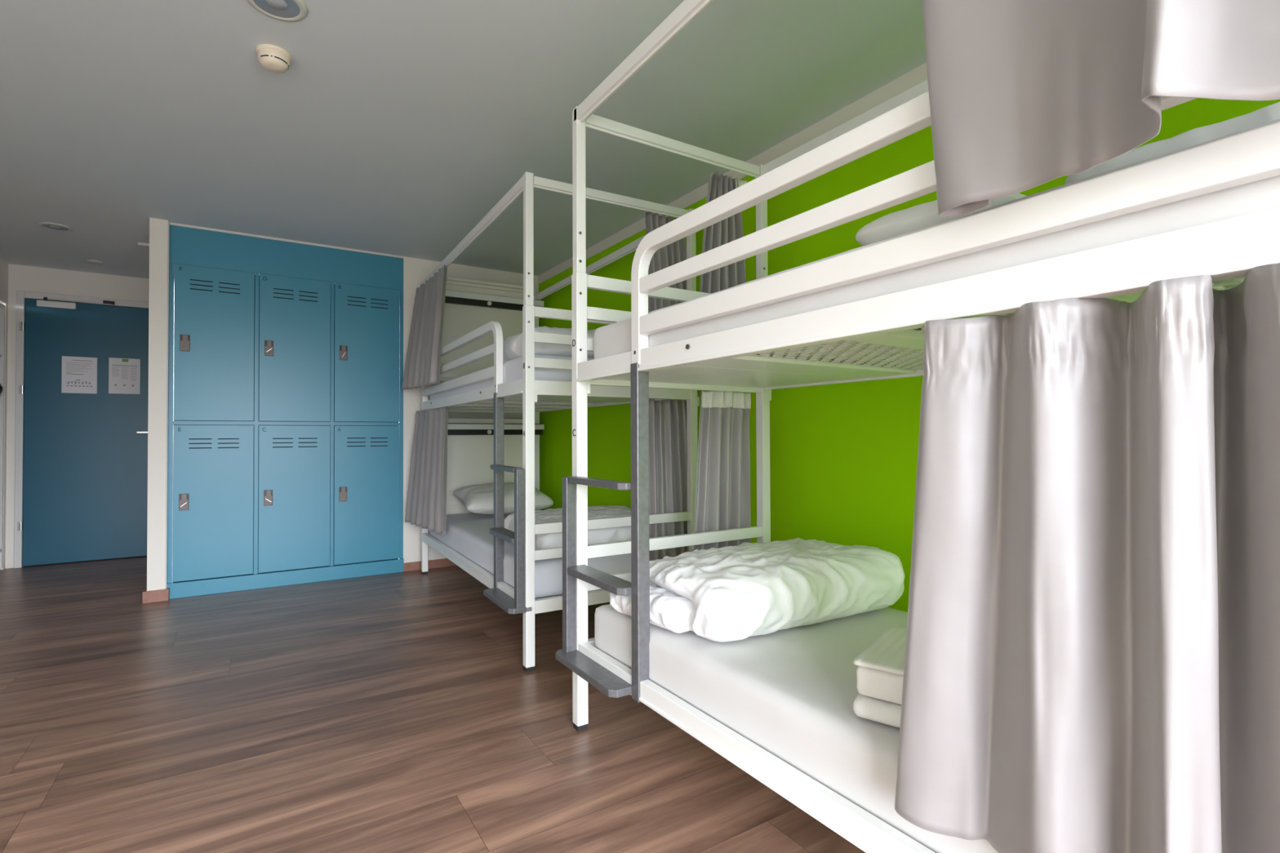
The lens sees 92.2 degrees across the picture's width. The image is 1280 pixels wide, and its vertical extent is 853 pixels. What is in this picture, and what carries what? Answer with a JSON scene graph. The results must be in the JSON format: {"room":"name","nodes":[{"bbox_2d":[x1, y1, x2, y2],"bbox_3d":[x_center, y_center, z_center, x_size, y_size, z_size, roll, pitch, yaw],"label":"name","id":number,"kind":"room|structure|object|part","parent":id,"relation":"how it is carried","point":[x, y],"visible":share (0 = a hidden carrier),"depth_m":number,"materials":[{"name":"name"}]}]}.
{"room":"dormitory","nodes":[
{"label":"dormitory","id":0,"kind":"room"},
{"bbox_2d":[0,257,8,569],"bbox_3d":[-2.766,-0.148,1.210,0.120,2.450,8.814,0,-1,-33],"label":"wall","id":1,"kind":"structure","parent":0,"point":[3,264],"depth_m":4.92,"materials":[{"name":"white paint"}]},
{"bbox_2d":[5,263,149,568],"bbox_3d":[-4.887,-0.054,5.215,1.820,2.510,0.220,0,-1,-33],"label":"wall door","id":2,"kind":"structure","parent":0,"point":[20,277],"depth_m":5.04,"materials":[{"name":"white paint"}]},
{"bbox_2d":[13,290,148,568],"bbox_3d":[-4.652,0.023,5.261,0.954,2.236,0.192,0,-1,-33],"label":"door","id":3,"kind":"structure","parent":2,"relation":"attached to","point":[81,460],"depth_m":5.17,"materials":[{"name":"blue paint"}]},
{"bbox_2d":[61,355,97,393],"bbox_3d":[-4.708,-0.432,5.178,0.223,0.306,0.002,0,-1,-33],"label":"notice","id":4,"kind":"object","parent":3,"relation":"attached to","point":[79,374],"visible":1,"depth_m":5.18,"materials":[{"name":"white paper"}]},
{"bbox_3d":[-4.702,-1.048,5.161,0.425,0.008,0.008,0,-1,-33],"label":"closer arm","id":5,"kind":"part","parent":3,"relation":"part of","materials":[{"name":"silver metal"}]},
{"bbox_2d":[108,357,140,394],"bbox_3d":[-4.461,-0.436,5.336,0.210,0.307,0.002,0,-1,-33],"label":"notice","id":6,"kind":"object","parent":3,"relation":"attached to","point":[124,374],"visible":1,"depth_m":5.33,"materials":[{"name":"white paper"}]},
{"bbox_3d":[-4.320,0.051,5.390,0.124,0.140,0.052,0,-1,-33],"label":"handle","id":7,"kind":"part","parent":3,"relation":"part of","materials":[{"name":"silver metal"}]},
{"bbox_2d":[146,217,168,591],"bbox_3d":[-3.605,-0.095,4.755,0.095,2.450,1.936,0,-1,-33],"label":"wall partition","id":8,"kind":"structure","parent":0,"point":[158,228],"depth_m":3.94,"materials":[{"name":"white paint"}]},
{"bbox_2d":[142,586,169,604],"bbox_3d":[-3.591,1.092,4.723,0.133,0.075,1.932,0,-1,-33],"label":"baseboard","id":9,"kind":"structure","parent":8,"relation":"attached to","point":[161,595],"depth_m":3.91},
{"bbox_2d":[165,220,169,588],"bbox_3d":[-3.063,-0.108,3.998,0.006,2.450,0.053,0,-1,-33],"label":"trim","id":10,"kind":"structure","parent":8,"relation":"attached to","point":[168,220],"depth_m":3.98,"materials":[{"name":"white paint"}]},
{"bbox_2d":[0,555,865,852],"bbox_3d":[-1.321,1.115,2.113,4.500,0.060,9.054,0,-1,-33],"label":"floor","id":11,"kind":"structure","parent":0,"point":[398,712],"depth_m":2.14,"materials":[{"name":"brown wood"}]},
{"bbox_2d":[0,302,4,568],"bbox_3d":[-4.992,0.078,4.283,0.560,2.100,1.095,0,-1,-33],"label":"wardrobe","id":12,"kind":"object","parent":11,"relation":"on","point":[2,306],"visible":1,"depth_m":4.88,"materials":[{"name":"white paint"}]},
{"bbox_2d":[166,225,404,599],"bbox_3d":[-2.566,-0.094,4.576,1.462,2.435,0.474,0,-1,-33],"label":"lockers","id":13,"kind":"object","parent":11,"relation":"on","point":[286,402],"visible":1,"depth_m":4.35,"materials":[{"name":"blue metal"}]},
{"bbox_3d":[-2.986,0.494,4.036,0.053,0.108,0.009,0,-1,-33],"label":"lock plate","id":14,"kind":"part","parent":13,"relation":"part of","materials":[{"name":"grey metal"}]},
{"bbox_3d":[-2.990,-0.549,4.051,0.053,0.108,0.009,0,-1,-33],"label":"lock plate","id":15,"kind":"part","parent":13,"relation":"part of","materials":[{"name":"grey metal"}]},
{"bbox_3d":[-2.856,0.502,4.136,0.444,1.021,0.019,0,-1,-33],"label":"locker door","id":16,"kind":"part","parent":13,"relation":"part of","materials":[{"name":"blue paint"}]},
{"bbox_3d":[-2.860,-0.551,4.151,0.444,1.023,0.019,0,-1,-33],"label":"locker door","id":17,"kind":"part","parent":13,"relation":"part of","materials":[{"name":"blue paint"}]},
{"bbox_3d":[-2.587,0.496,4.291,0.053,0.108,0.009,0,-1,-33],"label":"lock plate","id":18,"kind":"part","parent":13,"relation":"part of","materials":[{"name":"grey metal"}]},
{"bbox_3d":[-2.591,-0.547,4.306,0.053,0.108,0.009,0,-1,-33],"label":"lock plate","id":19,"kind":"part","parent":13,"relation":"part of","materials":[{"name":"grey metal"}]},
{"bbox_3d":[-2.456,0.504,4.391,0.444,1.021,0.019,0,-1,-33],"label":"locker door","id":20,"kind":"part","parent":13,"relation":"part of","materials":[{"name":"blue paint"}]},
{"bbox_3d":[-2.460,-0.549,4.406,0.444,1.023,0.019,0,-1,-33],"label":"locker door","id":21,"kind":"part","parent":13,"relation":"part of","materials":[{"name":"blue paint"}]},
{"bbox_3d":[-2.189,0.499,4.545,0.053,0.108,0.009,0,-1,-33],"label":"lock plate","id":22,"kind":"part","parent":13,"relation":"part of","materials":[{"name":"grey metal"}]},
{"bbox_3d":[-2.193,-0.545,4.560,0.053,0.108,0.009,0,-1,-33],"label":"lock plate","id":23,"kind":"part","parent":13,"relation":"part of","materials":[{"name":"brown metal"}]},
{"bbox_3d":[-2.054,0.506,4.648,0.454,1.021,0.019,0,-1,-33],"label":"locker door","id":24,"kind":"part","parent":13,"relation":"part of","materials":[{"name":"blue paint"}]},
{"bbox_3d":[-2.058,-0.547,4.663,0.454,1.023,0.019,0,-1,-33],"label":"locker door","id":25,"kind":"part","parent":13,"relation":"part of","materials":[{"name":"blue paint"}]},
{"bbox_2d":[421,171,699,671],"bbox_3d":[-0.709,-0.033,3.958,1.040,2.282,2.299,0,-1,-31],"label":"bunk bed","id":26,"kind":"object","parent":11,"relation":"on","point":[497,451],"visible":0.71,"depth_m":3.21,"materials":[{"name":"white metal"}]},
{"bbox_2d":[401,264,447,389],"bbox_3d":[-1.526,-0.672,4.364,0.142,0.783,0.780,0,-1,-33],"label":"curtain","id":27,"kind":"object","parent":26,"relation":"hanging from","point":[423,359],"visible":1,"depth_m":4.35,"materials":[{"name":"grey fabric"}]},
{"bbox_3d":[-1.643,0.295,4.706,0.043,1.617,0.043,0,-1,-31],"label":"post","id":28,"kind":"part","parent":26,"relation":"part of","materials":[{"name":"white metal"}]},
{"bbox_2d":[404,406,448,536],"bbox_3d":[-1.489,0.295,4.352,0.106,0.845,0.822,0,-1,-36],"label":"curtain","id":29,"kind":"object","parent":26,"relation":"hanging from","point":[426,500],"visible":1,"depth_m":4.33,"materials":[{"name":"grey fabric"}]},
{"bbox_3d":[-1.259,-0.372,4.946,0.861,0.045,0.025,0,-1,-31],"label":"rail","id":30,"kind":"part","parent":26,"relation":"part of","materials":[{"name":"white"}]},
{"bbox_3d":[-1.180,-0.344,3.914,0.036,0.382,1.854,0,-1,-31],"label":"guard rail","id":31,"kind":"part","parent":26,"relation":"part of","materials":[{"name":"white metal"}]},
{"bbox_3d":[-1.080,-1.097,3.757,0.030,0.053,2.256,0,-1,-31],"label":"canopy rail","id":32,"kind":"part","parent":26,"relation":"part of","materials":[{"name":"white metal"}]},
{"bbox_3d":[-1.244,0.331,4.915,0.857,0.785,0.012,0,-1,-31],"label":"headboard panel","id":33,"kind":"part","parent":26,"relation":"part of","materials":[{"name":"beige paint"}]},
{"bbox_3d":[-1.248,-0.749,4.930,0.857,0.745,0.012,0,-1,-31],"label":"headboard panel","id":34,"kind":"part","parent":26,"relation":"part of","materials":[{"name":"beige paint"}]},
{"bbox_3d":[-1.181,-0.140,4.810,0.876,0.014,0.100,0,-1,-31],"label":"plate","id":35,"kind":"part","parent":26,"relation":"part of","materials":[{"name":"white metal"}]},
{"bbox_3d":[-1.062,-0.147,4.609,0.876,0.005,0.356,0,-1,-31],"label":"panel","id":36,"kind":"part","parent":26,"relation":"part of","materials":[{"name":"white metal"}]},
{"bbox_3d":[-0.942,-0.146,4.405,0.876,0.014,0.100,0,-1,-31],"label":"plate","id":37,"kind":"part","parent":26,"relation":"part of","materials":[{"name":"white metal"}]},
{"bbox_2d":[430,354,594,399],"bbox_3d":[-0.680,-0.251,3.962,0.875,0.157,2.092,0,-1,-31],"label":"mattress","id":38,"kind":"object","parent":26,"relation":"on","point":[512,369],"visible":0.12,"depth_m":2.97,"materials":[{"name":"white fabric"}]},
{"bbox_2d":[502,326,595,362],"bbox_3d":[-0.320,-0.423,3.351,0.816,0.167,0.618,0,-1,-30],"label":"duvet","id":39,"kind":"object","parent":38,"relation":"on","point":[512,345],"visible":0.2,"depth_m":3.01,"materials":[{"name":"white fabric"}]},
{"bbox_3d":[-0.822,-0.154,4.204,0.876,0.005,0.356,0,-1,-31],"label":"panel","id":40,"kind":"part","parent":26,"relation":"part of","materials":[{"name":"white metal"}]},
{"bbox_3d":[-0.500,0.264,2.772,0.043,1.617,0.043,0,-1,-31],"label":"post","id":41,"kind":"part","parent":26,"relation":"part of","materials":[{"name":"white metal"}]},
{"bbox_2d":[430,512,631,598],"bbox_3d":[-0.676,0.734,3.948,0.875,0.169,2.092,0,-1,-31],"label":"mattress","id":42,"kind":"object","parent":26,"relation":"on","point":[468,535],"visible":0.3,"depth_m":3.33,"materials":[{"name":"white fabric"}]},
{"bbox_2d":[453,482,553,514],"bbox_3d":[-1.015,0.528,4.582,0.647,0.206,0.458,0,-1,-30],"label":"pillow","id":43,"kind":"object","parent":42,"relation":"on","point":[477,498],"visible":0.64,"depth_m":4.42,"materials":[{"name":"white fabric"}]},
{"bbox_2d":[505,505,631,550],"bbox_3d":[-0.287,0.542,3.350,0.779,0.191,0.643,0,-1,-31],"label":"duvet","id":44,"kind":"object","parent":42,"relation":"on","point":[548,540],"visible":0.28,"depth_m":3.11,"materials":[{"name":"white fabric"}]},
{"bbox_3d":[-0.702,-0.153,4.001,0.876,0.014,0.100,0,-1,-31],"label":"plate","id":45,"kind":"part","parent":26,"relation":"part of","materials":[{"name":"white metal"}]},
{"bbox_3d":[-0.869,0.299,5.164,0.043,1.617,0.043,0,-1,-31],"label":"post","id":46,"kind":"part","parent":26,"relation":"part of","materials":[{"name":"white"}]},
{"bbox_3d":[-0.583,-0.160,3.799,0.876,0.005,0.356,0,-1,-31],"label":"panel","id":47,"kind":"part","parent":26,"relation":"part of","materials":[{"name":"white metal"}]},
{"bbox_3d":[-0.115,-0.288,3.008,0.861,0.044,0.025,0,-1,-31],"label":"rail","id":48,"kind":"part","parent":26,"relation":"part of","materials":[{"name":"white metal"}]},
{"bbox_3d":[-0.115,-0.403,3.010,0.861,0.045,0.025,0,-1,-31],"label":"rail","id":49,"kind":"part","parent":26,"relation":"part of","materials":[{"name":"white metal"}]},
{"bbox_3d":[-0.441,-0.160,3.559,0.876,0.014,0.194,0,-1,-31],"label":"plate","id":50,"kind":"part","parent":26,"relation":"part of","materials":[{"name":"white metal"}]},
{"bbox_3d":[-0.256,-0.165,3.245,0.876,0.014,0.524,0,-1,-31],"label":"plate","id":51,"kind":"part","parent":26,"relation":"part of","materials":[{"name":"white metal"}]},
{"bbox_3d":[-0.252,0.818,3.231,0.876,0.014,0.524,0,-1,-31],"label":"plate","id":52,"kind":"part","parent":26,"relation":"part of","materials":[{"name":"white metal"}]},
{"bbox_3d":[-0.115,-0.519,3.011,0.861,0.045,0.025,0,-1,-31],"label":"rail","id":53,"kind":"part","parent":26,"relation":"part of","materials":[{"name":"white metal"}]},
{"bbox_3d":[-0.299,-1.094,4.218,0.030,0.053,2.256,0,-1,-31],"label":"canopy rail","id":54,"kind":"part","parent":26,"relation":"part of","materials":[{"name":"white metal"}]},
{"bbox_3d":[-0.111,0.582,2.996,0.861,0.044,0.025,0,-1,-31],"label":"rail","id":55,"kind":"part","parent":26,"relation":"part of","materials":[{"name":"white metal"}]},
{"bbox_3d":[-0.118,-1.111,3.020,0.857,0.046,0.030,0,-1,-31],"label":"canopy rail","id":56,"kind":"part","parent":26,"relation":"part of","materials":[{"name":"white metal"}]},
{"bbox_3d":[-0.112,0.465,2.998,0.861,0.045,0.025,0,-1,-31],"label":"rail","id":57,"kind":"part","parent":26,"relation":"part of","materials":[{"name":"white metal"}]},
{"bbox_2d":[644,210,686,311],"bbox_3d":[0.163,-0.680,3.212,0.328,0.832,0.041,0,-1,-30],"label":"curtain","id":58,"kind":"object","parent":26,"relation":"hanging from","point":[673,253],"visible":0.24,"depth_m":3.19,"materials":[{"name":"grey fabric"}]},
{"bbox_2d":[648,398,687,561],"bbox_3d":[0.171,0.285,3.192,0.338,0.856,0.056,0,-1,-33],"label":"curtain","id":59,"kind":"object","parent":26,"relation":"hanging from","point":[668,440],"visible":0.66,"depth_m":3.18,"materials":[{"name":"grey fabric"}]},
{"bbox_3d":[0.274,0.268,3.230,0.043,1.617,0.043,0,-1,-31],"label":"post","id":60,"kind":"part","parent":26,"relation":"part of","materials":[{"name":"white metal"}]},
{"bbox_2d":[555,0,1279,852],"bbox_3d":[0.743,-0.073,1.506,1.040,2.282,2.297,0,-1,-33],"label":"bunk bed","id":61,"kind":"object","parent":11,"relation":"on","point":[727,360],"visible":0.48,"depth_m":1.41,"materials":[{"name":"white metal"}]},
{"bbox_3d":[-0.217,0.255,2.221,0.043,1.617,0.043,0,-1,-33],"label":"post","id":62,"kind":"part","parent":61,"relation":"part of","materials":[{"name":"white metal"}]},
{"bbox_3d":[0.160,-0.296,2.472,0.861,0.044,0.025,0,-1,-33],"label":"rail","id":63,"kind":"part","parent":61,"relation":"part of","materials":[{"name":"white metal"}]},
{"bbox_3d":[0.160,-0.412,2.474,0.861,0.045,0.025,0,-1,-33],"label":"rail","id":64,"kind":"part","parent":61,"relation":"part of","materials":[{"name":"white metal"}]},
{"bbox_3d":[0.163,0.574,2.460,0.861,0.044,0.025,0,-1,-33],"label":"rail","id":65,"kind":"part","parent":61,"relation":"part of","materials":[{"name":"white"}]},
{"bbox_3d":[0.380,-1.137,1.292,0.030,0.053,2.256,0,-1,-33],"label":"canopy rail","id":66,"kind":"part","parent":61,"relation":"part of","materials":[{"name":"white metal"}]},
{"bbox_3d":[0.159,-0.528,2.475,0.861,0.045,0.025,0,-1,-33],"label":"rail","id":67,"kind":"part","parent":61,"relation":"part of","materials":[{"name":"white metal"}]},
{"bbox_3d":[0.157,-1.119,2.483,0.857,0.046,0.030,0,-1,-33],"label":"canopy rail","id":68,"kind":"part","parent":61,"relation":"part of","materials":[{"name":"white metal"}]},
{"bbox_3d":[0.163,0.456,2.461,0.861,0.045,0.025,0,-1,-33],"label":"rail","id":69,"kind":"part","parent":61,"relation":"part of","materials":[{"name":"white metal"}]},
{"bbox_2d":[693,391,751,551],"bbox_3d":[0.343,0.258,2.637,0.331,0.819,0.063,0,-1,-33],"label":"curtain","id":70,"kind":"object","parent":61,"relation":"hanging from","point":[722,491],"visible":0.88,"depth_m":2.64,"materials":[{"name":"grey fabric"}]},
{"bbox_2d":[699,171,746,293],"bbox_3d":[0.351,-0.681,2.661,0.280,0.818,0.057,0,-1,-30],"label":"curtain","id":71,"kind":"object","parent":61,"relation":"hanging from","point":[729,229],"visible":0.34,"depth_m":2.66,"materials":[{"name":"grey fabric"}]},
{"bbox_3d":[0.309,-0.181,2.236,0.876,0.014,0.524,0,-1,-33],"label":"plate","id":72,"kind":"part","parent":61,"relation":"part of","materials":[{"name":"white metal"}]},
{"bbox_3d":[0.542,0.259,2.706,0.043,1.617,0.043,0,-1,-33],"label":"post","id":73,"kind":"part","parent":61,"relation":"part of","materials":[{"name":"white metal"}]},
{"bbox_3d":[0.486,-0.389,1.114,0.036,0.382,1.854,0,-1,-33],"label":"guard rail","id":74,"kind":"part","parent":61,"relation":"part of","materials":[{"name":"white metal"}]},
{"bbox_2d":[594,604,997,852],"bbox_3d":[0.760,0.694,1.522,0.875,0.169,2.092,0,-1,-33],"label":"mattress","id":75,"kind":"object","parent":61,"relation":"on","point":[791,692],"visible":0.31,"depth_m":1.51,"materials":[{"name":"white fabric"}]},
{"bbox_2d":[610,538,906,642],"bbox_3d":[0.389,0.508,2.076,0.905,0.212,0.589,0,-1,-30],"label":"duvet","id":76,"kind":"object","parent":75,"relation":"on","point":[737,593],"visible":0.94,"depth_m":1.85,"materials":[{"name":"white fabric"}]},
{"bbox_2d":[852,694,901,728],"bbox_3d":[0.670,0.583,1.291,0.361,0.042,0.302,-1,-1,37],"label":"folded towel","id":77,"kind":"object","parent":75,"relation":"on","point":[884,712],"visible":0.06,"depth_m":1.25,"materials":[{"name":"white fabric"}]},
{"bbox_2d":[856,666,903,704],"bbox_3d":[0.674,0.529,1.294,0.352,0.063,0.288,-1,-1,37],"label":"folded towel","id":78,"kind":"object","parent":77,"relation":"on","point":[874,683],"visible":0.14,"depth_m":1.26,"materials":[{"name":"white fabric"}]},
{"bbox_2d":[853,626,906,675],"bbox_3d":[0.672,0.491,1.294,0.356,0.012,0.292,-1,-1,37],"label":"folded pillowcase","id":79,"kind":"object","parent":78,"relation":"on","point":[886,653],"visible":0.2,"depth_m":1.32,"materials":[{"name":"white fabric"}]},
{"bbox_3d":[0.506,-0.186,1.929,0.876,0.014,0.194,0,-1,-33],"label":"plate","id":80,"kind":"part","parent":61,"relation":"part of","materials":[{"name":"white metal"}]},
{"bbox_3d":[0.656,-0.194,1.694,0.876,0.005,0.356,0,-1,-33],"label":"panel","id":81,"kind":"part","parent":61,"relation":"part of","materials":[{"name":"white metal"}]},
{"bbox_3d":[1.144,-1.133,1.780,0.030,0.053,2.256,0,-1,-33],"label":"canopy rail","id":82,"kind":"part","parent":61,"relation":"part of","materials":[{"name":"white metal"}]},
{"bbox_3d":[0.782,-0.193,1.496,0.876,0.014,0.100,0,-1,-33],"label":"plate","id":83,"kind":"part","parent":61,"relation":"part of","materials":[{"name":"white metal"}]},
{"bbox_2d":[593,118,1279,367],"bbox_3d":[0.756,-0.291,1.536,0.875,0.157,2.092,0,-1,-33],"label":"mattress","id":84,"kind":"object","parent":61,"relation":"on","point":[1261,195],"visible":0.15,"depth_m":1.00,"materials":[{"name":"white"}]},
{"bbox_2d":[856,193,1025,245],"bbox_3d":[0.812,-0.442,1.464,0.581,0.139,0.336,0,-1,-37],"label":"pillow","id":85,"kind":"object","parent":84,"relation":"on","point":[925,214],"visible":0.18,"depth_m":1.33,"materials":[{"name":"white fabric"}]},
{"bbox_2d":[1065,99,1279,183],"bbox_3d":[1.239,-0.423,0.870,0.725,0.082,0.864,0,-1,-34],"label":"duvet","id":86,"kind":"object","parent":84,"relation":"on","point":[1270,112],"visible":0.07,"depth_m":0.89,"materials":[{"name":"white fabric"}]},
{"bbox_3d":[0.909,-0.201,1.298,0.876,0.005,0.356,0,-1,-33],"label":"panel","id":87,"kind":"part","parent":61,"relation":"part of","materials":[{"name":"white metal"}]},
{"bbox_2d":[894,262,1279,852],"bbox_3d":[0.693,0.243,0.810,0.172,0.855,0.750,0,-1,-33],"label":"curtain","id":88,"kind":"object","parent":61,"relation":"hanging from","point":[1092,655],"visible":1,"depth_m":0.86,"materials":[{"name":"grey fabric"}]},
{"bbox_2d":[921,0,1279,217],"bbox_3d":[0.609,-0.736,0.726,0.174,0.783,0.706,0,-1,-33],"label":"curtain","id":89,"kind":"object","parent":61,"relation":"hanging from","point":[1024,95],"visible":1,"depth_m":0.86,"materials":[{"name":"grey fabric"}]},
{"bbox_3d":[1.035,-0.200,1.101,0.876,0.014,0.100,0,-1,-33],"label":"plate","id":90,"kind":"part","parent":61,"relation":"part of","materials":[{"name":"white"}]},
{"bbox_3d":[1.162,-0.207,0.902,0.876,0.005,0.356,0,-1,-33],"label":"panel","id":91,"kind":"part","parent":61,"relation":"part of","materials":[{"name":"white metal"}]},
{"bbox_2d":[0,0,926,278],"bbox_3d":[-1.330,-1.395,2.148,4.500,0.060,9.054,0,-1,-33],"label":"ceiling","id":92,"kind":"structure","parent":0,"point":[395,127],"depth_m":2.64,"materials":[{"name":"white paint"}]},
{"bbox_2d":[38,222,73,231],"bbox_3d":[-3.879,-1.323,4.094,0.170,0.010,0.170,0,-1,-33],"label":"recessed light","id":93,"kind":"object","parent":92,"relation":"in","point":[53,226],"visible":1,"depth_m":4.08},
{"bbox_2d":[86,259,103,263],"bbox_3d":[-4.343,-1.308,4.913,0.100,0.014,0.100,0,-1,-33],"label":"ceiling vent","id":94,"kind":"object","parent":92,"relation":"in","point":[92,261],"visible":1,"depth_m":4.89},
{"bbox_2d":[137,242,149,247],"bbox_3d":[-3.562,-1.314,4.480,0.130,0.020,0.050,0,-1,-33],"label":"ceiling sensor","id":95,"kind":"object","parent":92,"relation":"attached to","point":[140,244],"visible":0.44,"depth_m":4.45,"materials":[{"name":"white plastic"}]},
{"bbox_2d":[256,44,291,73],"bbox_3d":[-1.338,-1.335,2.253,0.112,0.058,0.112,0,-1,-33],"label":"smoke detector","id":96,"kind":"object","parent":92,"relation":"attached to","point":[274,59],"visible":1,"depth_m":2.22,"materials":[{"name":"beige plastic"}]},
{"bbox_2d":[247,0,307,22],"bbox_3d":[-1.171,-1.363,1.986,0.178,0.010,0.178,0,-1,-33],"label":"recessed light","id":97,"kind":"object","parent":92,"relation":"in","point":[291,11],"visible":1,"depth_m":2.01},
{"bbox_2d":[403,256,538,563],"bbox_3d":[-1.394,-0.098,5.144,1.130,2.450,0.120,0,-1,-33],"label":"wall","id":98,"kind":"structure","parent":0,"point":[415,270],"depth_m":4.84,"materials":[{"name":"white paint"}]},
{"bbox_2d":[169,222,404,258],"bbox_3d":[-2.465,-1.322,4.425,1.460,0.015,0.032,0,-1,-33],"label":"trim","id":99,"kind":"structure","parent":98,"relation":"attached to","point":[171,223],"depth_m":4.36,"materials":[{"name":"white paint"}]},
{"bbox_2d":[403,558,457,572],"bbox_3d":[-1.353,1.093,5.071,1.130,0.066,0.013,0,-1,-33],"label":"baseboard","id":100,"kind":"structure","parent":98,"relation":"attached to","point":[415,566],"depth_m":4.87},
{"bbox_2d":[538,97,1279,612],"bbox_3d":[0.997,-0.143,2.564,0.120,2.450,7.043,0,-1,-33],"label":"wall","id":101,"kind":"structure","parent":0,"point":[843,457],"depth_m":2.73,"materials":[{"name":"green paint"}]},
{"bbox_2d":[537,62,927,284],"bbox_3d":[0.971,-1.331,2.495,0.008,0.075,6.923,0,-1,-33],"label":"trim","id":102,"kind":"structure","parent":101,"relation":"attached to","point":[917,75],"depth_m":2.89,"materials":[{"name":"white paint"}]}
]}

